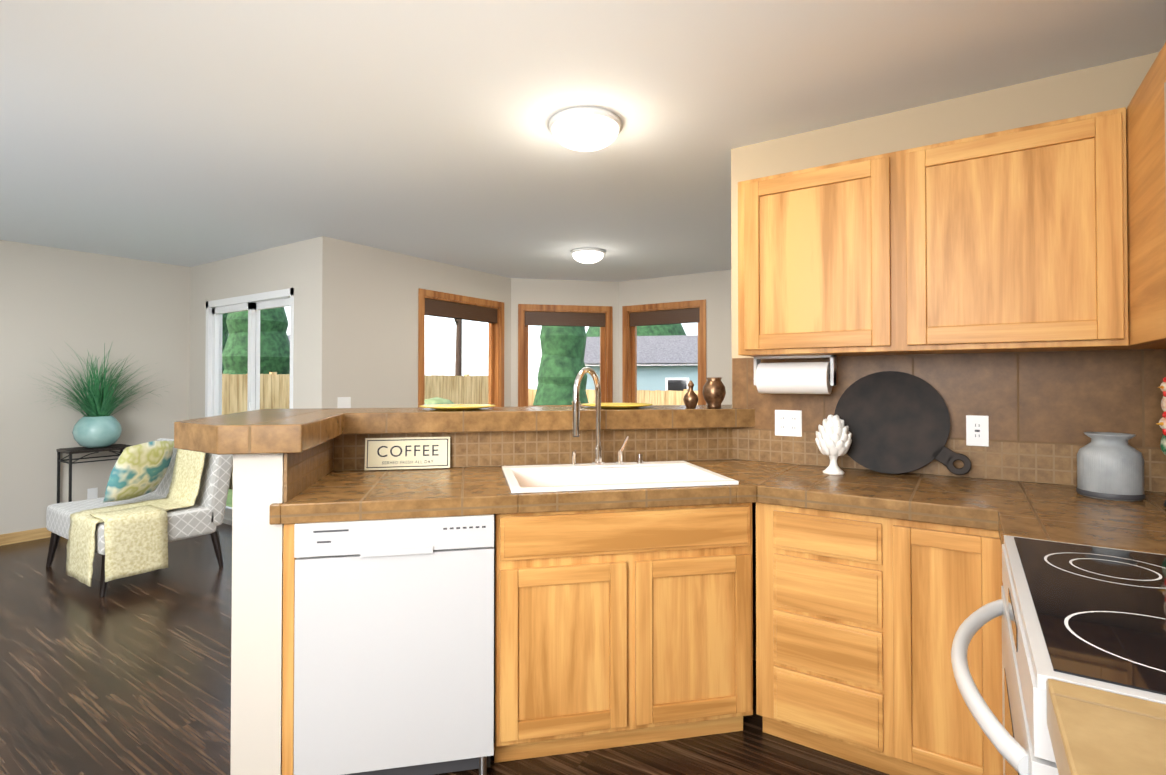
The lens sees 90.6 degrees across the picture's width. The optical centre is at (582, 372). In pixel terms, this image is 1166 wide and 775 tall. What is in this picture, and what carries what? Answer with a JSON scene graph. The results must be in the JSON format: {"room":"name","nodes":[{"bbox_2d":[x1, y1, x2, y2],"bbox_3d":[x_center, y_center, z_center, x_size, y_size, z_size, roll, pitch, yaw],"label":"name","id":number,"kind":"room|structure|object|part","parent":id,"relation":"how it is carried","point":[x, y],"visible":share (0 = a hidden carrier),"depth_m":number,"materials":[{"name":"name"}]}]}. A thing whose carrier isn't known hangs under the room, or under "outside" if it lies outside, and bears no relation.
{"room":"kitchen","nodes":[
{"label":"kitchen","id":0,"kind":"room"},
{"bbox_2d":[0,240,189,534],"bbox_3d":[-5.003,0.145,3.945,0.120,2.390,4.310,0,-1,34],"label":"wall","id":1,"kind":"structure","parent":0,"point":[82,305],"depth_m":4.88,"materials":[{"name":"beige paint"}]},
{"bbox_2d":[0,527,50,545],"bbox_3d":[-4.223,1.310,4.981,0.012,0.085,1.453,0,-1,34],"label":"baseboard","id":2,"kind":"structure","parent":1,"relation":"attached to","point":[23,536],"depth_m":4.60,"materials":[{"name":"brown wood"}]},
{"bbox_2d":[87,488,97,498],"bbox_3d":[-4.238,1.053,4.980,0.008,0.115,0.070,0,-1,34],"label":"outlet","id":3,"kind":"object","parent":1,"relation":"attached to","point":[92,493],"visible":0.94,"depth_m":4.98,"materials":[{"name":"white plastic"}]},
{"bbox_2d":[189,238,313,419],"bbox_3d":[-2.923,0.159,5.078,2.090,2.390,0.120,0,-1,34],"label":"wall","id":4,"kind":"structure","parent":0,"point":[287,266],"depth_m":4.88,"materials":[{"name":"beige paint"}]},
{"bbox_2d":[205,288,293,524],"bbox_3d":[-2.898,0.339,5.059,1.490,2.030,0.124,0,-1,34],"label":"door frame","id":5,"kind":"structure","parent":4,"relation":"attached to","point":[253,305],"depth_m":5.08,"materials":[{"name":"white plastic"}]},
{"bbox_2d":[230,453,284,774],"bbox_3d":[-1.057,0.782,2.111,0.138,1.073,0.770,0,-1,-11],"label":"wall","id":6,"kind":"structure","parent":0,"point":[257,646],"depth_m":1.74,"materials":[{"name":"beige paint"}]},
{"bbox_2d":[313,236,510,407],"bbox_3d":[-1.432,0.162,5.326,0.120,2.390,2.185,0,-1,34],"label":"wall","id":7,"kind":"structure","parent":0,"point":[365,326],"depth_m":4.78,"materials":[{"name":"beige paint"}]},
{"bbox_2d":[337,397,350,407],"bbox_3d":[-1.883,0.247,4.542,0.010,0.115,0.115,0,-1,34],"label":"light switch","id":8,"kind":"object","parent":7,"relation":"attached to","point":[344,402],"visible":0.75,"depth_m":4.54,"materials":[{"name":"white plastic"}]},
{"bbox_2d":[418,288,503,407],"bbox_3d":[-1.195,-0.126,5.654,0.155,1.249,1.177,0,-1,34],"label":"nook window","id":9,"kind":"structure","parent":7,"relation":"in","point":[439,304],"depth_m":5.74,"materials":[{"name":"brown wood"}]},
{"bbox_2d":[0,523,888,774],"bbox_3d":[-1.224,1.381,3.167,7.260,0.100,7.464,0,-1,34],"label":"floor","id":10,"kind":"structure","parent":0,"point":[130,675],"depth_m":2.41,"materials":[{"name":"brown wood"}]},
{"bbox_2d":[56,444,131,503],"bbox_3d":[-4.102,0.990,4.866,0.310,0.724,0.450,0,-1,34],"label":"plant stand","id":11,"kind":"object","parent":10,"relation":"on","point":[77,450],"visible":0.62,"depth_m":4.76,"materials":[{"name":"black metal"}]},
{"bbox_2d":[18,341,166,447],"bbox_3d":[-3.908,0.178,4.776,0.760,0.894,1.185,0,-1,34],"label":"planter","id":12,"kind":"object","parent":11,"relation":"on","point":[97,425],"visible":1,"depth_m":4.80,"materials":[{"name":"green ceramic"}]},
{"bbox_2d":[46,438,232,596],"bbox_3d":[-3.057,0.901,4.006,1.094,0.884,0.853,0,-1,34],"label":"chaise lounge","id":13,"kind":"object","parent":10,"relation":"on","point":[160,493],"visible":0.92,"depth_m":3.84,"materials":[{"name":"fabric"}]},
{"bbox_2d":[90,505,167,581],"bbox_3d":[-2.832,1.051,3.602,0.274,0.370,0.321,0,-1,34],"label":"throw","id":14,"kind":"object","parent":13,"relation":"on","point":[131,541],"depth_m":3.52,"materials":[{"name":"beige fabric"}]},
{"bbox_3d":[-3.109,1.003,3.966,1.050,0.185,0.640,0,-1,34],"label":"seat","id":15,"kind":"part","parent":13,"relation":"part of","materials":[{"name":"fabric"}]},
{"bbox_2d":[103,441,173,502],"bbox_3d":[-3.092,0.681,4.031,0.140,0.450,0.450,24,2,5],"label":"pillow","id":16,"kind":"object","parent":13,"relation":"on","point":[139,469],"depth_m":3.96,"materials":[{"name":"multicoloured fabric"}]},
{"bbox_2d":[269,521,293,774],"bbox_3d":[-0.949,0.887,2.026,0.429,0.859,0.429,0,-1,34],"label":"base cabinet","id":17,"kind":"object","parent":10,"relation":"on","point":[288,534],"depth_m":1.74,"materials":[{"name":"brown wood"}]},
{"bbox_2d":[283,465,293,500],"bbox_3d":[-0.968,0.320,2.059,0.443,0.151,0.443,0,-1,34],"label":"backsplash","id":18,"kind":"structure","parent":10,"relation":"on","point":[288,478],"depth_m":1.77,"materials":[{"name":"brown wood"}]},
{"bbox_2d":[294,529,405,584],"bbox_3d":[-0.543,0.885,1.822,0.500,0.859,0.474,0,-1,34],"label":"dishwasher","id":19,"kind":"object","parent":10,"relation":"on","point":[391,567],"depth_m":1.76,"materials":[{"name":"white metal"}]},
{"bbox_2d":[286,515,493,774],"bbox_3d":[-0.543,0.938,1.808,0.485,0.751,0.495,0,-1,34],"label":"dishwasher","id":20,"kind":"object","parent":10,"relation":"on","point":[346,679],"depth_m":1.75,"materials":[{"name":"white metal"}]},
{"bbox_2d":[294,425,797,774],"bbox_3d":[-0.157,0.784,2.290,1.533,1.072,1.660,0,-1,34],"label":"base cabinet","id":21,"kind":"object","parent":10,"relation":"on","point":[514,583],"depth_m":1.93,"materials":[{"name":"brown wood"}]},
{"bbox_2d":[174,401,785,492],"bbox_3d":[-0.359,0.207,2.602,1.869,0.085,2.325,0,-1,34],"label":"countertop","id":22,"kind":"structure","parent":21,"relation":"on","point":[490,439],"depth_m":2.41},
{"bbox_2d":[364,437,449,469],"bbox_3d":[-0.728,0.334,2.400,0.340,0.130,0.014,0,-10,-11],"label":"coffee sign","id":23,"kind":"object","parent":22,"relation":"on","point":[406,453],"visible":1,"depth_m":2.39,"materials":[{"name":"beige wood"}]},
{"bbox_2d":[420,404,495,409],"bbox_3d":[-0.564,0.154,2.601,0.340,0.017,0.340,0,-1,-11],"label":"platter","id":24,"kind":"object","parent":22,"relation":"on","point":[456,406],"visible":1,"depth_m":2.60,"materials":[{"name":"yellow ceramic"}]},
{"bbox_2d":[570,367,643,465],"bbox_3d":[0.107,0.181,2.379,0.342,0.412,0.202,0,-1,-11],"label":"faucet","id":25,"kind":"object","parent":22,"relation":"on","point":[598,460],"depth_m":2.43,"materials":[{"name":"silver metal"}]},
{"bbox_2d":[582,403,652,407],"bbox_3d":[0.162,0.156,2.747,0.340,0.017,0.340,0,-1,-11],"label":"platter","id":26,"kind":"object","parent":22,"relation":"on","point":[619,405],"visible":0.94,"depth_m":2.66,"materials":[{"name":"yellow ceramic"}]},
{"bbox_2d":[502,461,738,492],"bbox_3d":[0.107,0.486,2.222,0.803,0.202,0.530,0,-1,-11],"label":"sink","id":27,"kind":"object","parent":22,"relation":"in","point":[596,476],"depth_m":2.36,"materials":[{"name":"white ceramic"}]},
{"bbox_2d":[683,380,698,407],"bbox_3d":[0.504,0.099,2.695,0.072,0.130,0.072,0,-1,-11],"label":"vase","id":28,"kind":"object","parent":22,"relation":"on","point":[690,399],"visible":0.98,"depth_m":2.67,"materials":[{"name":"brown metal"}]},
{"bbox_2d":[702,377,725,407],"bbox_3d":[0.612,0.092,2.691,0.108,0.143,0.108,0,-1,-11],"label":"vase","id":29,"kind":"object","parent":22,"relation":"on","point":[714,392],"visible":0.96,"depth_m":2.66,"materials":[{"name":"brown metal"}]},
{"bbox_2d":[269,501,1165,554],"bbox_3d":[0.219,0.422,1.633,2.901,0.061,1.091,0,-1,34],"label":"countertop","id":30,"kind":"structure","parent":21,"relation":"on","point":[336,524],"depth_m":1.57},
{"bbox_2d":[750,501,997,774],"bbox_3d":[1.051,0.889,2.081,0.814,0.857,0.669,0,-1,34],"label":"base cabinet","id":31,"kind":"object","parent":10,"relation":"on","point":[859,616],"depth_m":1.85,"materials":[{"name":"brown wood"}]},
{"bbox_2d":[750,465,1165,524],"bbox_3d":[0.845,0.428,2.123,2.400,0.061,0.841,0,-1,34],"label":"countertop","id":32,"kind":"structure","parent":31,"relation":"on","point":[932,496],"depth_m":1.87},
{"bbox_2d":[815,415,851,474],"bbox_3d":[0.996,0.283,2.292,0.133,0.233,0.134,0,-1,34],"label":"finial","id":33,"kind":"object","parent":32,"relation":"on","point":[833,439],"visible":1,"depth_m":2.26,"materials":[{"name":"white ceramic"}]},
{"bbox_2d":[834,371,971,474],"bbox_3d":[1.249,0.195,2.281,0.476,0.410,0.020,0,-12,34],"label":"cutting board","id":34,"kind":"object","parent":32,"relation":"on","point":[896,422],"visible":0.96,"depth_m":2.28,"materials":[{"name":"black wood"}]},
{"bbox_2d":[1076,432,1144,500],"bbox_3d":[1.679,0.294,1.838,0.162,0.200,0.162,0,-1,34],"label":"crock","id":35,"kind":"object","parent":32,"relation":"on","point":[1110,465],"visible":1,"depth_m":1.79,"materials":[{"name":"grey ceramic"}]},
{"bbox_2d":[1156,377,1165,506],"bbox_3d":[1.807,0.198,1.694,0.263,0.388,0.100,0,-1,-2],"label":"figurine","id":36,"kind":"object","parent":32,"relation":"on","point":[1162,420],"visible":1,"depth_m":1.69,"materials":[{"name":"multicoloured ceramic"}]},
{"bbox_2d":[974,529,1002,774],"bbox_3d":[1.370,0.880,1.365,0.691,0.857,0.356,0,-1,34],"label":"base cabinet","id":37,"kind":"object","parent":10,"relation":"on","point":[987,547],"depth_m":1.67,"materials":[{"name":"brown wood"}]},
{"bbox_2d":[951,535,1165,774],"bbox_3d":[1.025,0.843,0.904,0.752,0.922,0.788,0,-1,34],"label":"range","id":38,"kind":"object","parent":10,"relation":"on","point":[1089,616],"visible":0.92,"depth_m":0.92,"materials":[{"name":"white"}]},
{"bbox_2d":[511,278,618,406],"bbox_3d":[-0.200,0.175,6.380,1.201,2.390,0.120,0,-1,-11],"label":"wall","id":39,"kind":"structure","parent":0,"point":[562,292],"depth_m":6.33,"materials":[{"name":"beige paint"}]},
{"bbox_2d":[518,304,612,406],"bbox_3d":[-0.196,-0.117,6.366,1.088,1.249,0.155,0,-1,-11],"label":"nook window","id":40,"kind":"structure","parent":39,"relation":"in","point":[556,315],"depth_m":6.34,"materials":[{"name":"brown wood"}]},
{"bbox_2d":[0,0,1165,281],"bbox_3d":[-1.224,-1.109,3.197,7.260,0.100,7.464,0,-1,34],"label":"ceiling","id":41,"kind":"structure","parent":0,"point":[186,132],"depth_m":2.30,"materials":[{"name":"white paint"}]},
{"bbox_2d":[549,107,621,150],"bbox_3d":[0.011,-1.017,2.470,0.310,0.099,0.310,0,-1,34],"label":"kitchen ceiling light","id":42,"kind":"object","parent":41,"relation":"attached to","point":[585,128],"visible":1,"depth_m":2.38,"materials":[{"name":"white glass"}]},
{"bbox_2d":[571,248,604,263],"bbox_3d":[0.043,-0.988,4.921,0.292,0.099,0.292,0,-1,34],"label":"light","id":43,"kind":"object","parent":41,"relation":"attached to","point":[587,255],"visible":1,"depth_m":4.83,"materials":[{"name":"white glass"}]},
{"bbox_2d":[619,270,731,404],"bbox_3d":[1.395,0.168,5.851,2.307,2.390,0.120,0,-1,34],"label":"wall","id":44,"kind":"structure","parent":0,"point":[713,289],"depth_m":5.87,"materials":[{"name":"beige paint"}]},
{"bbox_2d":[622,299,706,404],"bbox_3d":[0.876,-0.119,6.178,1.014,1.249,0.155,0,-1,34],"label":"nook window","id":45,"kind":"structure","parent":44,"relation":"in","point":[635,316],"depth_m":6.22,"materials":[{"name":"brown wood"}]},
{"bbox_2d":[731,52,1164,660],"bbox_3d":[2.285,0.140,3.505,1.773,2.390,3.044,0,-1,34],"label":"wall","id":46,"kind":"structure","parent":0,"point":[1085,92],"depth_m":2.29,"materials":[{"name":"beige paint"}]},
{"bbox_2d":[738,114,1093,356],"bbox_3d":[1.221,-0.436,2.185,1.194,0.720,0.337,0,-1,34],"label":"upper cabinet","id":47,"kind":"object","parent":46,"relation":"attached to","point":[1047,236],"depth_m":2.01,"materials":[{"name":"brown wood"}]},
{"bbox_2d":[754,355,835,393],"bbox_3d":[0.884,0.008,2.417,0.320,0.159,0.132,0,-1,34],"label":"paper towel","id":48,"kind":"object","parent":47,"relation":"attached to","point":[798,378],"visible":1,"depth_m":2.37,"materials":[{"name":"white paper"}]},
{"bbox_2d":[732,349,1165,492],"bbox_3d":[0.453,0.130,0.852,1.644,0.504,3.398,0,-1,34],"label":"backsplash","id":49,"kind":"structure","parent":46,"relation":"attached to","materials":[{"name":"tile"}]},
{"bbox_2d":[775,410,801,436],"bbox_3d":[0.913,0.224,2.567,0.115,0.115,0.008,0,-1,34],"label":"electrical outlet","id":50,"kind":"object","parent":49,"relation":"attached to","point":[788,422],"visible":1,"depth_m":2.56,"materials":[{"name":"white plastic"}]},
{"bbox_2d":[966,415,988,446],"bbox_3d":[1.492,0.219,2.182,0.070,0.115,0.009,0,-1,34],"label":"electrical outlet","id":51,"kind":"object","parent":49,"relation":"attached to","point":[977,430],"visible":1,"depth_m":2.18,"materials":[{"name":"white plastic"}]},
{"bbox_2d":[1090,42,1165,349],"bbox_3d":[1.655,-0.444,1.539,0.392,0.720,0.933,0,-1,34],"label":"upper cabinet","id":52,"kind":"object","parent":46,"relation":"attached to","point":[1128,185],"depth_m":1.71,"materials":[{"name":"brown wood"}]},
{"bbox_2d":[1164,82,1165,182],"bbox_3d":[1.156,-0.379,0.832,0.438,0.501,0.788,0,-1,34],"label":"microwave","id":53,"kind":"object","parent":52,"relation":"attached to","point":[1165,126],"visible":1,"depth_m":1.24,"materials":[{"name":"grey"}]},
{"bbox_2d":[1046,679,1165,774],"bbox_3d":[0.389,0.401,-0.149,0.645,0.061,1.666,0,-1,34],"label":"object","id":54,"kind":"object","parent":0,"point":[1092,731],"depth_m":0.61,"materials":[{"name":"beige wood"}]},
{"label":"outside","id":55,"kind":"structure","parent":0,"visible":0},
{"bbox_2d":[226,489,232,506],"bbox_3d":[-4.052,1.941,20.515,90.000,0.100,90.000,0,-1,34],"label":"ground","id":56,"kind":"structure","parent":55,"point":[229,498],"depth_m":7.99,"materials":[{"name":"green plant"}]},
{"bbox_2d":[222,313,228,373],"bbox_3d":[-13.943,-4.603,21.081,2.109,13.000,2.131,0,-1,34],"label":"tree","id":57,"kind":"object","parent":56,"relation":"on","point":[225,332],"visible":0.02,"depth_m":21.11,"materials":[{"name":"green plant"}]},
{"bbox_2d":[222,307,289,373],"bbox_3d":[-11.087,-4.121,19.574,2.306,12.000,2.322,0,-1,34],"label":"tree","id":58,"kind":"object","parent":56,"relation":"on","point":[274,347],"visible":0.12,"depth_m":18.84,"materials":[{"name":"green plant"}]},
{"bbox_2d":[424,397,453,404],"bbox_3d":[-2.467,1.159,9.356,1.849,1.533,1.497,0,-1,34],"label":"bush","id":59,"kind":"object","parent":56,"relation":"on","point":[435,400],"visible":0.02,"depth_m":9.22,"materials":[{"name":"green plant"}]},
{"bbox_2d":[454,319,461,375],"bbox_3d":[-3.735,-3.422,16.621,8.975,10.534,8.653,0,-1,34],"label":"bare tree","id":60,"kind":"object","parent":56,"relation":"on","point":[458,363],"depth_m":16.73,"materials":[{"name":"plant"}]},
{"bbox_2d":[222,372,697,414],"bbox_3d":[-0.231,0.815,5.147,14.610,1.780,16.610,0,-1,34],"label":"fence","id":61,"kind":"object","parent":56,"relation":"on","point":[275,390],"visible":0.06,"depth_m":13.31,"materials":[{"name":"brown wood"}]},
{"bbox_2d":[533,326,588,405],"bbox_3d":[-0.455,-2.460,12.172,1.304,8.500,1.317,0,-1,34],"label":"tree","id":62,"kind":"object","parent":56,"relation":"on","point":[562,364],"visible":0.17,"depth_m":11.74,"materials":[{"name":"green plant"}]},
{"bbox_2d":[587,324,685,336],"bbox_3d":[2.250,-5.473,22.923,5.262,14.786,5.316,0,-1,34],"label":"tree","id":63,"kind":"object","parent":56,"relation":"on","point":[664,330],"visible":0.02,"depth_m":21.45,"materials":[{"name":"green plant"}]},
{"bbox_2d":[584,335,697,390],"bbox_3d":[2.722,0.390,16.273,5.700,2.900,3.500,0,-1,12],"label":"shed","id":64,"kind":"object","parent":56,"relation":"on","point":[664,363],"visible":0.25,"depth_m":15.00,"materials":[{"name":"grey"}]}
]}

